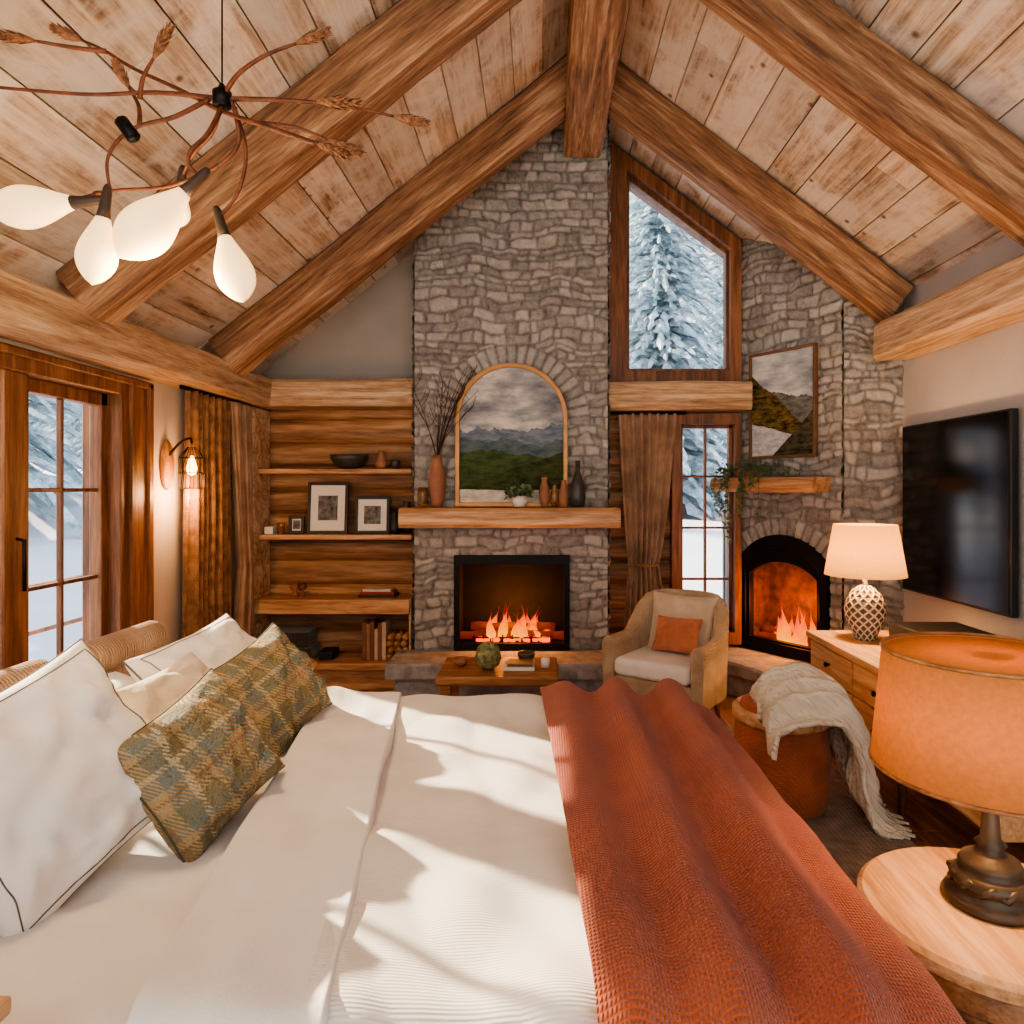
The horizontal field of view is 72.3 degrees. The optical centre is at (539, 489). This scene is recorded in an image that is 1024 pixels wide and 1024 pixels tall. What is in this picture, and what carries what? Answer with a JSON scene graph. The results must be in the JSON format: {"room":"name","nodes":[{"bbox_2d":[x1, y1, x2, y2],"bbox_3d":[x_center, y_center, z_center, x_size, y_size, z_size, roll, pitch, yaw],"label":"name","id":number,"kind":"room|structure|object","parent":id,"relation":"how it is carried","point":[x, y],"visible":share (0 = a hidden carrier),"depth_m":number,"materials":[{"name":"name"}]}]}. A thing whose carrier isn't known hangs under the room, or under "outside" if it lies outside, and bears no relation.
{"room":"cabin bedroom","nodes":[
{"label":"cabin bedroom","id":0,"kind":"room"},
{"bbox_2d":[0,337,236,645],"bbox_3d":[-2.175,0.270,1.950,0.150,2.260,6.500,0,0,0],"label":"plaster","id":1,"kind":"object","parent":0,"point":[169,401],"visible":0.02,"depth_m":3.96,"materials":[{"name":"paint"}]},
{"bbox_2d":[0,342,153,669],"bbox_3d":[-2.163,0.415,2.450,0.195,1.970,2.580,0,0,0],"label":"door frame","id":2,"kind":"structure","parent":1,"relation":"attached to","point":[15,371],"depth_m":3.00,"materials":[{"name":"brown wood"}]},
{"bbox_2d":[15,537,26,590],"bbox_3d":[-2.082,0.286,2.770,0.099,0.228,0.016,0,0,0],"label":"door handle","id":3,"kind":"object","parent":2,"relation":"attached to","point":[24,541],"depth_m":2.76,"materials":[{"name":"black metal"}]},
{"bbox_2d":[29,378,106,655],"bbox_3d":[-2.160,0.455,3.150,0.060,1.850,0.600,0,0,0],"label":"leaf","id":4,"kind":"object","parent":2,"relation":"attached to","point":[97,402],"visible":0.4,"depth_m":3.40,"materials":[{"name":"brown wood"}]},
{"bbox_2d":[0,268,271,407],"bbox_3d":[-1.998,-0.687,1.850,0.234,0.221,6.300,0,0,0],"label":"beam","id":5,"kind":"structure","parent":1,"relation":"attached to","point":[34,314],"depth_m":3.13,"materials":[{"name":"wood"}]},
{"bbox_2d":[179,385,253,638],"bbox_3d":[-1.999,0.397,4.365,0.105,1.967,0.930,0,0,1],"label":"curtain","id":6,"kind":"object","parent":5,"relation":"hanging from","point":[210,419],"visible":0.73,"depth_m":4.32,"materials":[{"name":"brown fabric"}]},
{"bbox_2d":[160,437,204,489],"bbox_3d":[-1.991,-0.147,3.920,0.218,0.300,0.136,0,0,0],"label":"wall sconce","id":7,"kind":"object","parent":1,"relation":"attached to","point":[167,464],"visible":1,"depth_m":3.90,"materials":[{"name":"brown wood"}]},
{"bbox_2d":[260,252,414,378],"bbox_3d":[-0.865,-0.680,5.275,2.770,4.160,0.150,0,0,0],"label":"plaster","id":8,"kind":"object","parent":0,"point":[370,337],"visible":0.02,"depth_m":5.20,"materials":[{"name":"paint"}]},
{"bbox_2d":[257,378,414,409],"bbox_3d":[-1.480,-0.690,5.080,1.240,0.204,0.313,0,0,0],"label":"header","id":9,"kind":"object","parent":8,"relation":"attached to","point":[286,394],"visible":0.87,"depth_m":4.93,"materials":[{"name":"wood"}]},
{"bbox_2d":[267,409,414,652],"bbox_3d":[-1.485,0.400,5.181,1.230,2.000,0.038,0,0,0],"label":"cladding","id":10,"kind":"object","parent":8,"relation":"attached to","point":[299,439],"visible":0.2,"depth_m":5.17,"materials":[{"name":"brown wood"}]},
{"bbox_2d":[0,0,1023,373],"bbox_3d":[0.100,-1.794,2.000,4.529,1.973,6.600,0,0,0],"label":"ceiling","id":11,"kind":"structure","parent":0,"point":[682,49],"depth_m":3.52,"materials":[{"name":"brown wood"}]},
{"bbox_2d":[0,0,430,302],"bbox_3d":[-0.884,-1.189,1.762,1.210,1.442,0.336,0,0,0],"label":"chandelier","id":12,"kind":"object","parent":11,"relation":"hanging from","point":[147,227],"visible":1,"depth_m":1.67,"materials":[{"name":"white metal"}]},
{"bbox_2d":[67,195,100,209],"bbox_3d":[-1.087,-0.694,1.680,0.090,0.034,0.034,-6,-45,0],"label":"socket","id":13,"kind":"object","parent":12,"relation":"attached to","point":[74,202],"depth_m":1.67,"materials":[{"name":"metal"}]},
{"bbox_2d":[95,184,112,219],"bbox_3d":[-1.024,-0.675,1.650,0.034,0.090,0.034,9,0,-45],"label":"socket","id":14,"kind":"object","parent":12,"relation":"attached to","point":[103,212],"depth_m":1.64,"materials":[{"name":"metal"}]},
{"bbox_2d":[175,165,186,187],"bbox_3d":[-0.974,-0.835,1.900,0.034,0.090,0.034,6,0,-45],"label":"socket","id":15,"kind":"object","parent":12,"relation":"attached to","point":[182,170],"depth_m":1.89,"materials":[{"name":"metal"}]},
{"bbox_2d":[179,167,210,197],"bbox_3d":[-0.822,-0.734,1.669,0.034,0.090,0.034,46,-7,-35],"label":"socket","id":16,"kind":"object","parent":12,"relation":"attached to","point":[186,190],"depth_m":1.66,"materials":[{"name":"metal"}]},
{"bbox_2d":[213,205,230,236],"bbox_3d":[-0.798,-0.666,1.750,0.034,0.090,0.034,-16,0,-44],"label":"socket","id":17,"kind":"object","parent":12,"relation":"attached to","point":[222,230],"depth_m":1.74,"materials":[{"name":"metal"}]},
{"bbox_2d":[56,0,1023,325],"bbox_3d":[0.129,-1.692,3.000,4.298,1.942,0.220,0,0,0],"label":"rafter","id":18,"kind":"object","parent":11,"relation":"attached to","point":[961,147],"visible":0.86,"depth_m":2.90,"materials":[{"name":"brown wood"}]},
{"bbox_2d":[208,54,913,375],"bbox_3d":[0.128,-1.690,4.340,4.298,1.946,0.214,0,0,0],"label":"rafter","id":19,"kind":"object","parent":11,"relation":"attached to","point":[782,217],"visible":0.92,"depth_m":4.24,"materials":[{"name":"brown wood"}]},
{"bbox_2d":[563,0,629,157],"bbox_3d":[0.289,-2.520,1.765,0.276,0.478,6.130,0,0,0],"label":"timber","id":20,"kind":"object","parent":11,"relation":"attached to","point":[596,28],"visible":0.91,"depth_m":3.83,"materials":[{"name":"wood"}]},
{"bbox_2d":[512,496,526,506],"bbox_3d":[-0.135,0.078,4.680,0.100,0.070,0.100,0,0,0],"label":"pot","id":21,"kind":"object","parent":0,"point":[518,501],"depth_m":4.64,"materials":[{"name":"ceramic"}]},
{"bbox_2d":[43,0,1017,280],"bbox_3d":[0.100,-1.819,2.100,5.000,2.322,6.800,0,0,0],"label":"deck","id":22,"kind":"object","parent":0,"point":[162,9],"visible":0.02,"depth_m":2.87,"materials":[{"name":"wood"}]},
{"bbox_2d":[608,415,669,634],"bbox_3d":[0.730,0.415,5.181,0.520,1.970,0.038,0,0,0],"label":"cladding","id":23,"kind":"object","parent":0,"point":[618,567],"depth_m":5.17,"materials":[{"name":"wood"}]},
{"bbox_2d":[355,690,1023,862],"bbox_3d":[0.100,1.415,1.950,4.400,0.030,6.500,0,0,0],"label":"floor","id":24,"kind":"structure","parent":0,"point":[934,822],"depth_m":2.98,"materials":[{"name":"brown wood"}]},
{"bbox_2d":[0,996,10,1022],"bbox_3d":[-0.945,1.030,0.684,0.510,0.740,0.468,0,0,0],"label":"bedside table","id":25,"kind":"object","parent":24,"relation":"on","point":[5,1001],"visible":1,"depth_m":0.91,"materials":[{"name":"brown wood"}]},
{"bbox_2d":[0,621,597,1023],"bbox_3d":[-0.452,0.939,1.734,2.210,0.922,1.778,0,0,0],"label":"bed","id":26,"kind":"object","parent":24,"relation":"on","point":[408,859],"visible":0.62,"depth_m":1.23,"materials":[{"name":"white fabric"}]},
{"bbox_2d":[0,638,150,936],"bbox_3d":[-0.944,0.560,1.359,0.274,0.464,0.527,0,0,15],"label":"pillow","id":27,"kind":"object","parent":26,"relation":"on","point":[68,803],"visible":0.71,"depth_m":1.30,"materials":[{"name":"white fabric"}]},
{"bbox_2d":[107,672,135,689],"bbox_3d":[-1.220,0.655,1.950,0.292,0.226,0.600,0,0,0],"label":"pillow","id":28,"kind":"object","parent":26,"relation":"on","point":[120,680],"visible":0.05,"depth_m":2.06,"materials":[{"name":"fabric"}]},
{"bbox_2d":[116,652,208,723],"bbox_3d":[-0.951,0.605,1.870,0.238,0.264,0.358,0,0,0],"label":"pillow","id":29,"kind":"object","parent":26,"relation":"on","point":[149,697],"visible":0.34,"depth_m":1.79,"materials":[{"name":"fabric"}]},
{"bbox_2d":[122,613,256,682],"bbox_3d":[-1.002,0.590,2.160,0.296,0.335,0.500,0,0,0],"label":"pillow","id":30,"kind":"object","parent":26,"relation":"on","point":[218,642],"visible":0.39,"depth_m":2.09,"materials":[{"name":"fabric"}]},
{"bbox_2d":[117,668,284,862],"bbox_3d":[-0.754,0.605,1.560,0.306,0.349,0.299,0,0,-10],"label":"throw pillow","id":31,"kind":"object","parent":26,"relation":"on","point":[197,763],"visible":0.92,"depth_m":1.48,"materials":[{"name":"fabric"}]},
{"bbox_2d":[202,622,331,756],"bbox_3d":[-0.800,0.600,2.090,0.283,0.356,0.336,0,0,-4],"label":"throw pillow","id":32,"kind":"object","parent":26,"relation":"on","point":[275,681],"visible":0.69,"depth_m":2.02,"materials":[{"name":"fabric"}]},
{"bbox_2d":[307,693,597,1023],"bbox_3d":[0.038,1.029,1.675,1.117,0.671,1.658,0,0,0],"label":"duvet","id":33,"kind":"object","parent":26,"relation":"on","point":[442,886],"depth_m":1.28,"materials":[{"name":"white fabric"}]},
{"bbox_2d":[540,677,965,1023],"bbox_3d":[0.318,0.995,1.695,0.663,0.719,1.769,0,0,0],"label":"throw blanket","id":34,"kind":"object","parent":26,"relation":"on","point":[705,897],"visible":0.99,"depth_m":1.19,"materials":[{"name":"fabric"}]},
{"bbox_2d":[252,407,413,689],"bbox_3d":[-1.457,0.410,4.995,1.116,1.980,0.310,0,0,0],"label":"built-in bookcase","id":35,"kind":"object","parent":24,"relation":"on","point":[346,670],"visible":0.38,"depth_m":4.90,"materials":[{"name":"brown wood"}]},
{"bbox_2d":[288,516,304,533],"bbox_3d":[-1.740,0.248,5.006,0.110,0.131,0.032,0,0,0],"label":"picture frame","id":36,"kind":"object","parent":35,"relation":"on","point":[296,523],"visible":1,"depth_m":5.00,"materials":[{"name":"wood"}]},
{"bbox_2d":[290,583,306,596],"bbox_3d":[-1.725,0.714,5.000,0.122,0.090,0.072,0,0,0],"label":"cups","id":37,"kind":"object","parent":35,"relation":"on","point":[294,587],"visible":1,"depth_m":4.98,"materials":[{"name":"ceramic"}]},
{"bbox_2d":[279,627,319,658],"bbox_3d":[-1.780,1.097,4.990,0.360,0.203,0.220,0,0,0],"label":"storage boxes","id":38,"kind":"object","parent":35,"relation":"on","point":[304,638],"visible":0.34,"depth_m":4.92},
{"bbox_2d":[279,627,316,645],"bbox_3d":[-1.775,1.042,4.990,0.310,0.095,0.220,0,0,0],"label":"storage box","id":39,"kind":"object","parent":38,"relation":"on","point":[299,636],"depth_m":4.92,"materials":[{"name":"black"}]},
{"bbox_2d":[297,642,319,658],"bbox_3d":[-1.780,1.151,4.990,0.360,0.095,0.220,0,0,0],"label":"storage box","id":40,"kind":"object","parent":38,"relation":"on","point":[312,649],"depth_m":4.93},
{"bbox_2d":[306,482,348,533],"bbox_3d":[-1.520,0.129,5.019,0.290,0.370,0.056,0,0,0],"label":"picture frame","id":41,"kind":"object","parent":35,"relation":"on","point":[328,502],"visible":1,"depth_m":5.01,"materials":[{"name":"wood"}]},
{"bbox_2d":[318,496,337,519],"bbox_3d":[-1.520,0.129,5.018,0.139,0.178,0.002,0,-6,0],"label":"print","id":42,"kind":"object","parent":41,"relation":"attached to","point":[327,505],"depth_m":5.02},
{"bbox_2d":[318,647,338,659],"bbox_3d":[-1.510,1.169,5.010,0.100,0.058,0.180,0,0,0],"label":"storage box","id":43,"kind":"object","parent":35,"relation":"on","point":[328,653],"visible":1,"depth_m":4.93,"materials":[{"name":"black"}]},
{"bbox_2d":[330,454,368,468],"bbox_3d":[-1.370,-0.201,5.030,0.270,0.100,0.270,0,0,0],"label":"serving bowl","id":44,"kind":"object","parent":35,"relation":"on","point":[346,461],"visible":0.97,"depth_m":4.94,"materials":[{"name":"ceramic"}]},
{"bbox_2d":[354,496,389,533],"bbox_3d":[-1.200,0.179,5.013,0.250,0.270,0.046,0,0,0],"label":"picture frame","id":45,"kind":"object","parent":35,"relation":"on","point":[372,513],"visible":1,"depth_m":5.01,"materials":[{"name":"wood"}]},
{"bbox_2d":[364,506,380,523],"bbox_3d":[-1.200,0.179,5.013,0.120,0.130,0.002,0,-6,0],"label":"print","id":46,"kind":"object","parent":45,"relation":"attached to","point":[372,514],"depth_m":5.01},
{"bbox_2d":[362,618,390,659],"bbox_3d":[-1.166,1.063,5.000,0.168,0.271,0.160,0,0,0],"label":"upright books","id":47,"kind":"object","parent":35,"relation":"on","point":[375,633],"visible":0.95,"depth_m":4.92,"materials":[{"name":"paper"}]},
{"bbox_2d":[366,620,371,659],"bbox_3d":[-1.208,1.069,5.000,0.024,0.258,0.160,0,0,0],"label":"book","id":48,"kind":"object","parent":47,"relation":"on","point":[368,622],"depth_m":4.92,"materials":[{"name":"paper"}]},
{"bbox_2d":[358,586,398,597],"bbox_3d":[-1.150,0.729,5.005,0.260,0.058,0.150,0,0,0],"label":"book stack","id":49,"kind":"object","parent":35,"relation":"on","point":[370,591],"visible":1,"depth_m":4.93,"materials":[{"name":"paper"}]},
{"bbox_2d":[358,592,398,597],"bbox_3d":[-1.150,0.749,5.005,0.260,0.018,0.150,0,0,0],"label":"book","id":50,"kind":"object","parent":49,"relation":"on","point":[362,594],"depth_m":4.93,"materials":[{"name":"paper"}]},
{"bbox_2d":[363,586,394,591],"bbox_3d":[-1.150,0.709,5.005,0.200,0.018,0.150,0,0,0],"label":"book","id":51,"kind":"object","parent":49,"relation":"on","point":[370,588],"depth_m":4.97,"materials":[{"name":"paper"}]},
{"bbox_2d":[360,589,397,594],"bbox_3d":[-1.150,0.729,5.005,0.240,0.018,0.150,0,0,0],"label":"book","id":52,"kind":"object","parent":49,"relation":"on","point":[365,591],"depth_m":4.93,"materials":[{"name":"paper"}]},
{"bbox_2d":[375,451,387,468],"bbox_3d":[-1.140,-0.216,5.030,0.090,0.130,0.090,0,0,0],"label":"vase","id":53,"kind":"object","parent":35,"relation":"on","point":[381,463],"visible":0.95,"depth_m":5.00,"materials":[{"name":"ceramic"}]},
{"bbox_2d":[388,511,400,533],"bbox_3d":[-1.030,0.233,4.970,0.090,0.160,0.090,0,0,0],"label":"clay jar","id":54,"kind":"object","parent":35,"relation":"on","point":[393,528],"visible":0.86,"depth_m":4.94,"materials":[{"name":"ceramic"}]},
{"bbox_2d":[386,629,408,660],"bbox_3d":[-1.000,1.103,5.000,0.155,0.183,0.200,0,0,0],"label":"firewood stack","id":55,"kind":"object","parent":35,"relation":"on","point":[397,640],"visible":0.74,"depth_m":4.90,"materials":[{"name":"brown wood"}]},
{"bbox_2d":[435,657,558,695],"bbox_3d":[-0.230,1.200,3.970,0.660,0.400,0.460,0,0,0],"label":"coffee table","id":56,"kind":"object","parent":24,"relation":"on","point":[450,676],"visible":0.42,"depth_m":3.77,"materials":[{"name":"brown wood"}]},
{"bbox_2d":[475,641,501,669],"bbox_3d":[-0.290,0.924,3.920,0.150,0.150,0.150,0,0,0],"label":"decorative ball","id":57,"kind":"object","parent":56,"relation":"on","point":[488,655],"visible":1,"depth_m":3.87,"materials":[{"name":"plant"}]},
{"bbox_2d":[504,659,534,670],"bbox_3d":[-0.115,0.981,3.940,0.170,0.036,0.160,0,0,0],"label":"books","id":58,"kind":"object","parent":56,"relation":"on","point":[511,664],"visible":1,"depth_m":3.87,"materials":[{"name":"paper"}]},
{"bbox_2d":[517,650,535,658],"bbox_3d":[-0.080,0.974,4.090,0.110,0.050,0.110,0,0,0],"label":"decorative bowl","id":59,"kind":"object","parent":58,"relation":"on","point":[524,654],"visible":0.82,"depth_m":4.06,"materials":[{"name":"ceramic"}]},
{"bbox_2d":[385,118,620,695],"bbox_3d":[-0.232,-0.683,4.822,1.525,4.167,0.756,0,0,0],"label":"stone fireplace","id":60,"kind":"object","parent":24,"relation":"on","point":[517,270],"visible":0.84,"depth_m":4.86,"materials":[{"name":"stone"}]},
{"bbox_2d":[418,487,427,506],"bbox_3d":[-0.790,0.048,4.720,0.070,0.130,0.070,0,0,0],"label":"candle jar","id":61,"kind":"object","parent":60,"relation":"on","point":[422,491],"visible":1,"depth_m":4.69,"materials":[{"name":"orange glass"}]},
{"bbox_2d":[411,365,476,506],"bbox_3d":[-0.662,-0.364,4.748,0.490,0.953,0.140,0,0,0],"label":"vase","id":62,"kind":"object","parent":60,"relation":"on","point":[436,485],"visible":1,"depth_m":4.73,"materials":[{"name":"ceramic"}]},
{"bbox_2d":[455,363,567,506],"bbox_3d":[-0.195,-0.378,4.805,0.770,0.985,0.050,0,0,0],"label":"painting","id":63,"kind":"object","parent":60,"relation":"on","point":[514,432],"visible":0.98,"depth_m":4.80,"materials":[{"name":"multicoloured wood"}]},
{"bbox_2d":[504,484,533,506],"bbox_3d":[-0.139,0.035,4.681,0.208,0.157,0.164,0,0,0],"label":"potted succulent","id":64,"kind":"object","parent":60,"relation":"on","point":[515,493],"visible":1,"depth_m":4.64,"materials":[{"name":"green plant"}]},
{"bbox_2d":[539,477,549,506],"bbox_3d":[0.030,0.013,4.720,0.072,0.200,0.072,0,0,0],"label":"clay vase","id":65,"kind":"object","parent":60,"relation":"on","point":[544,490],"visible":1,"depth_m":4.70,"materials":[{"name":"ceramic"}]},
{"bbox_2d":[550,484,558,506],"bbox_3d":[0.100,0.038,4.720,0.060,0.150,0.060,0,0,0],"label":"clay vase","id":66,"kind":"object","parent":60,"relation":"on","point":[554,499],"visible":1,"depth_m":4.70,"materials":[{"name":"brown ceramic"}]},
{"bbox_2d":[559,480,568,506],"bbox_3d":[0.160,0.023,4.720,0.072,0.180,0.072,0,0,0],"label":"clay vase","id":67,"kind":"object","parent":60,"relation":"on","point":[563,493],"visible":1,"depth_m":4.70,"materials":[{"name":"ceramic"}]},
{"bbox_2d":[570,461,584,506],"bbox_3d":[0.255,-0.042,4.720,0.104,0.310,0.104,0,0,0],"label":"bottle","id":68,"kind":"object","parent":60,"relation":"on","point":[577,487],"visible":1,"depth_m":4.68,"materials":[{"name":"ceramic"}]},
{"bbox_2d":[602,588,728,719],"bbox_3d":[0.791,1.008,4.190,0.641,0.760,0.610,0,0,36],"label":"armchair","id":69,"kind":"object","parent":24,"relation":"on","point":[680,635],"visible":0.98,"depth_m":4.10,"materials":[{"name":"fabric"}]},
{"bbox_2d":[615,645,690,685],"bbox_3d":[0.741,1.026,4.119,0.470,0.107,0.437,0,0,36],"label":"seat cushion","id":70,"kind":"object","parent":69,"relation":"on","point":[645,664],"depth_m":4.00,"materials":[{"name":"fabric"}]},
{"bbox_2d":[651,615,702,654],"bbox_3d":[0.812,0.860,4.161,0.303,0.225,0.136,-2,-28,41],"label":"cushion","id":71,"kind":"object","parent":69,"relation":"on","point":[673,634],"depth_m":4.11,"materials":[{"name":"fabric"}]},
{"bbox_2d":[647,591,719,647],"bbox_3d":[0.867,0.823,4.267,0.437,0.392,0.158,0,-18,36],"label":"cushion","id":72,"kind":"object","parent":69,"relation":"on","point":[664,604],"depth_m":4.23,"materials":[{"name":"fabric"}]},
{"bbox_2d":[710,237,904,697],"bbox_3d":[1.743,-0.242,4.677,0.834,3.285,1.513,0,0,-29],"label":"fireplace","id":73,"kind":"object","parent":24,"relation":"on","point":[787,592],"visible":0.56,"depth_m":4.65,"materials":[{"name":"grey stone"}]},
{"bbox_2d":[710,458,800,542],"bbox_3d":[1.495,0.073,4.894,0.246,0.615,0.640,0,0,-34],"label":"trailing ivy","id":74,"kind":"object","parent":73,"relation":"on","point":[747,471],"visible":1,"depth_m":4.93,"materials":[{"name":"plant"}]},
{"bbox_2d":[733,468,758,477],"bbox_3d":[1.478,-0.122,5.011,0.120,0.070,0.216,0,0,-34],"label":"planter","id":75,"kind":"object","parent":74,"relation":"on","point":[735,471],"depth_m":4.95,"materials":[{"name":"wood"}]},
{"bbox_2d":[747,548,818,650],"bbox_3d":[1.694,0.745,4.865,0.050,0.690,0.615,0,0,-34],"label":"firebox","id":76,"kind":"object","parent":73,"relation":"attached to","point":[807,559],"depth_m":4.89,"materials":[{"name":"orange metal"}]},
{"bbox_2d":[749,342,817,459],"bbox_3d":[1.668,-0.595,4.827,0.035,0.750,0.540,0,0,-34],"label":"framed landscape painting","id":77,"kind":"object","parent":73,"relation":"attached to","point":[783,416],"visible":0.97,"depth_m":4.80},
{"bbox_2d":[727,727,916,887],"bbox_3d":[1.055,1.393,3.200,0.830,0.013,1.800,0,0,0],"label":"area rug","id":78,"kind":"object","parent":24,"relation":"on","point":[844,829],"visible":0.02,"depth_m":2.82,"materials":[{"name":"carpet"}]},
{"bbox_2d":[732,694,830,819],"bbox_3d":[1.060,1.150,3.080,0.416,0.470,0.416,0,0,0],"label":"storage ottoman","id":79,"kind":"object","parent":78,"relation":"on","point":[800,774],"visible":0.44,"depth_m":2.90,"materials":[{"name":"leather"}]},
{"bbox_2d":[739,694,756,713],"bbox_3d":[1.060,0.940,3.080,0.360,0.050,0.360,0,0,0],"label":"cushion","id":80,"kind":"object","parent":79,"relation":"on","point":[747,705],"depth_m":3.04,"materials":[{"name":"fabric"}]},
{"bbox_2d":[749,662,915,839],"bbox_3d":[1.214,1.070,3.002,0.630,0.639,0.545,0,0,0],"label":"knitted throw","id":81,"kind":"object","parent":79,"relation":"on","point":[789,697],"visible":0.98,"depth_m":2.85,"materials":[{"name":"fabric"}]},
{"bbox_2d":[806,630,1023,841],"bbox_3d":[1.867,1.090,3.090,0.806,0.620,1.620,0,0,0],"label":"dresser","id":82,"kind":"object","parent":24,"relation":"on","point":[853,663],"visible":0.31,"depth_m":3.32,"materials":[{"name":"brown wood"}]},
{"bbox_2d":[824,523,907,640],"bbox_3d":[1.700,0.480,3.660,0.400,0.600,0.400,0,0,0],"label":"table lamp","id":83,"kind":"object","parent":82,"relation":"on","point":[865,551],"visible":1,"depth_m":3.56,"materials":[{"name":"fabric"}]},
{"bbox_2d":[889,622,995,634],"bbox_3d":[2.020,0.738,3.275,0.360,0.085,0.850,0,0,0],"label":"media box","id":84,"kind":"object","parent":82,"relation":"on","point":[894,627],"visible":0.29,"depth_m":3.56,"materials":[{"name":"black"}]},
{"bbox_2d":[857,847,1023,1023],"bbox_3d":[0.870,1.100,1.340,0.480,0.600,0.480,0,0,0],"label":"nightstand","id":85,"kind":"object","parent":24,"relation":"on","point":[978,964],"visible":0.49,"depth_m":1.26,"materials":[{"name":"brown wood"}]},
{"bbox_2d":[868,632,1023,926],"bbox_3d":[0.875,0.557,1.360,0.432,0.487,0.432,0,0,0],"label":"table lamp","id":86,"kind":"object","parent":85,"relation":"on","point":[948,719],"visible":1,"depth_m":1.28,"materials":[{"name":"fabric"}]},
{"bbox_2d":[884,636,1023,675],"bbox_3d":[0.875,0.324,1.360,0.372,0.003,0.372,0,0,0],"label":"diffuser","id":87,"kind":"object","parent":86,"relation":"attached to","point":[921,655],"depth_m":1.37,"materials":[{"name":"fabric"}]},
{"bbox_2d":[722,507,843,603],"bbox_3d":[1.955,0.770,5.400,0.990,1.260,0.400,0,0,0],"label":"wall","id":88,"kind":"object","parent":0,"point":[724,542],"visible":0.12,"depth_m":5.54,"materials":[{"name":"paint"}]},
{"bbox_2d":[841,315,843,513],"bbox_3d":[1.955,-0.851,5.275,0.990,2.062,0.150,0,0,0],"label":"stone wall","id":89,"kind":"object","parent":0,"point":[842,323],"visible":0.02,"depth_m":5.20,"materials":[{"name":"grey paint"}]},
{"bbox_2d":[903,236,1023,637],"bbox_3d":[2.375,0.074,1.950,0.150,2.652,6.500,0,0,0],"label":"wall","id":90,"kind":"structure","parent":0,"point":[984,373],"depth_m":3.73,"materials":[{"name":"paint"}]},
{"bbox_2d":[873,253,1023,360],"bbox_3d":[2.180,-0.909,1.500,0.273,0.235,5.600,0,0,0],"label":"wooden beam","id":91,"kind":"structure","parent":90,"relation":"attached to","point":[991,300],"depth_m":3.49,"materials":[{"name":"wood"}]},
{"bbox_2d":[903,408,1018,617],"bbox_3d":[2.268,0.110,3.830,0.064,1.000,1.000,0,0,0],"label":"television","id":92,"kind":"object","parent":90,"relation":"attached to","point":[961,474],"visible":1,"depth_m":3.69,"materials":[{"name":"black"}]},
{"bbox_3d":[0.990,0.300,5.275,0.940,2.200,0.150,0,0,0],"label":"wall","id":93,"kind":"structure","parent":0,"visible":0},
{"bbox_2d":[608,142,741,381],"bbox_3d":[0.975,-1.674,5.200,0.990,1.788,0.200,0,0,0],"label":"frame","id":94,"kind":"object","parent":93,"relation":"attached to","point":[622,164],"visible":0.59,"depth_m":5.10,"materials":[{"name":"brown wood"}]},
{"bbox_2d":[629,186,722,258],"bbox_3d":[0.990,-2.154,5.290,0.940,0.868,0.120,0,0,0],"label":"strip","id":95,"kind":"object","parent":94,"relation":"attached to","point":[631,190],"visible":0.07,"depth_m":5.32,"materials":[{"name":"brown wood"}]},
{"bbox_2d":[627,174,728,370],"bbox_3d":[1.015,-1.609,5.200,0.790,1.518,0.080,0,0,0],"label":"window","id":96,"kind":"structure","parent":93,"relation":"in","point":[631,181],"depth_m":5.16,"materials":[{"name":"brown wood"}]},
{"bbox_2d":[608,381,752,412],"bbox_3d":[0.975,-0.667,5.079,1.050,0.212,0.291,0,0,0],"label":"log lintel","id":97,"kind":"object","parent":93,"relation":"attached to","point":[688,396],"visible":0.88,"depth_m":4.94,"materials":[{"name":"wood"}]},
{"bbox_2d":[610,411,685,628],"bbox_3d":[0.774,0.407,5.036,0.549,1.947,0.122,0,0,7],"label":"curtain","id":98,"kind":"object","parent":97,"relation":"hanging from","point":[647,438],"visible":0.72,"depth_m":5.04,"materials":[{"name":"brown fabric"}]},
{"bbox_2d":[669,413,741,644],"bbox_3d":[1.215,0.285,5.200,0.510,1.690,0.200,0,0,0],"label":"frame","id":99,"kind":"object","parent":93,"relation":"attached to","point":[734,419],"visible":0.5,"depth_m":5.10,"materials":[{"name":"brown wood"}]},
{"bbox_2d":[681,425,731,630],"bbox_3d":[1.225,0.280,5.200,0.390,1.520,0.060,0,0,0],"label":"muntins","id":100,"kind":"object","parent":93,"relation":"attached to","point":[704,476],"visible":0.52,"depth_m":5.18,"materials":[{"name":"brown wood"}]},
{"label":"outside","id":101,"kind":"structure","parent":0,"visible":0},
{"bbox_2d":[29,462,721,660],"bbox_3d":[0.000,-3.458,30.000,120.000,10.417,120.000,0,0,0],"label":"snowy ground","id":102,"kind":"structure","parent":101,"point":[42,531],"depth_m":11.78,"materials":[{"name":"snow"}]},
{"bbox_2d":[29,394,81,535],"bbox_3d":[-15.127,-9.290,16.915,9.827,22.654,9.568,0,0,-22],"label":"fir tree","id":103,"kind":"object","parent":102,"relation":"on","point":[41,412],"visible":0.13,"depth_m":17.52,"materials":[{"name":"plant"}]},
{"bbox_2d":[29,574,81,635],"bbox_3d":[-3.500,1.225,4.250,0.080,1.150,6.500,0,0,0],"label":"deck railing","id":104,"kind":"object","parent":102,"relation":"on","point":[40,630],"visible":0.02,"depth_m":4.99,"materials":[{"name":"brown wood"}]},
{"bbox_2d":[37,401,81,471],"bbox_3d":[-20.060,-6.487,31.903,5.294,13.162,5.352,0,0,-20],"label":"fir tree","id":105,"kind":"object","parent":102,"relation":"on","point":[76,423],"visible":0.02,"depth_m":30.71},
{"bbox_2d":[629,195,726,520],"bbox_3d":[3.591,-6.005,20.948,6.834,16.181,7.020,0,0,0],"label":"fir tree","id":106,"kind":"object","parent":102,"relation":"on","point":[656,328],"visible":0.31,"depth_m":20.25,"materials":[{"name":"white plant"}]},
{"bbox_2d":[690,248,726,470],"bbox_3d":[7.533,-6.640,26.006,6.176,15.356,6.244,0,0,36],"label":"fir tree","id":107,"kind":"object","parent":102,"relation":"on","point":[718,339],"visible":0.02,"depth_m":25.77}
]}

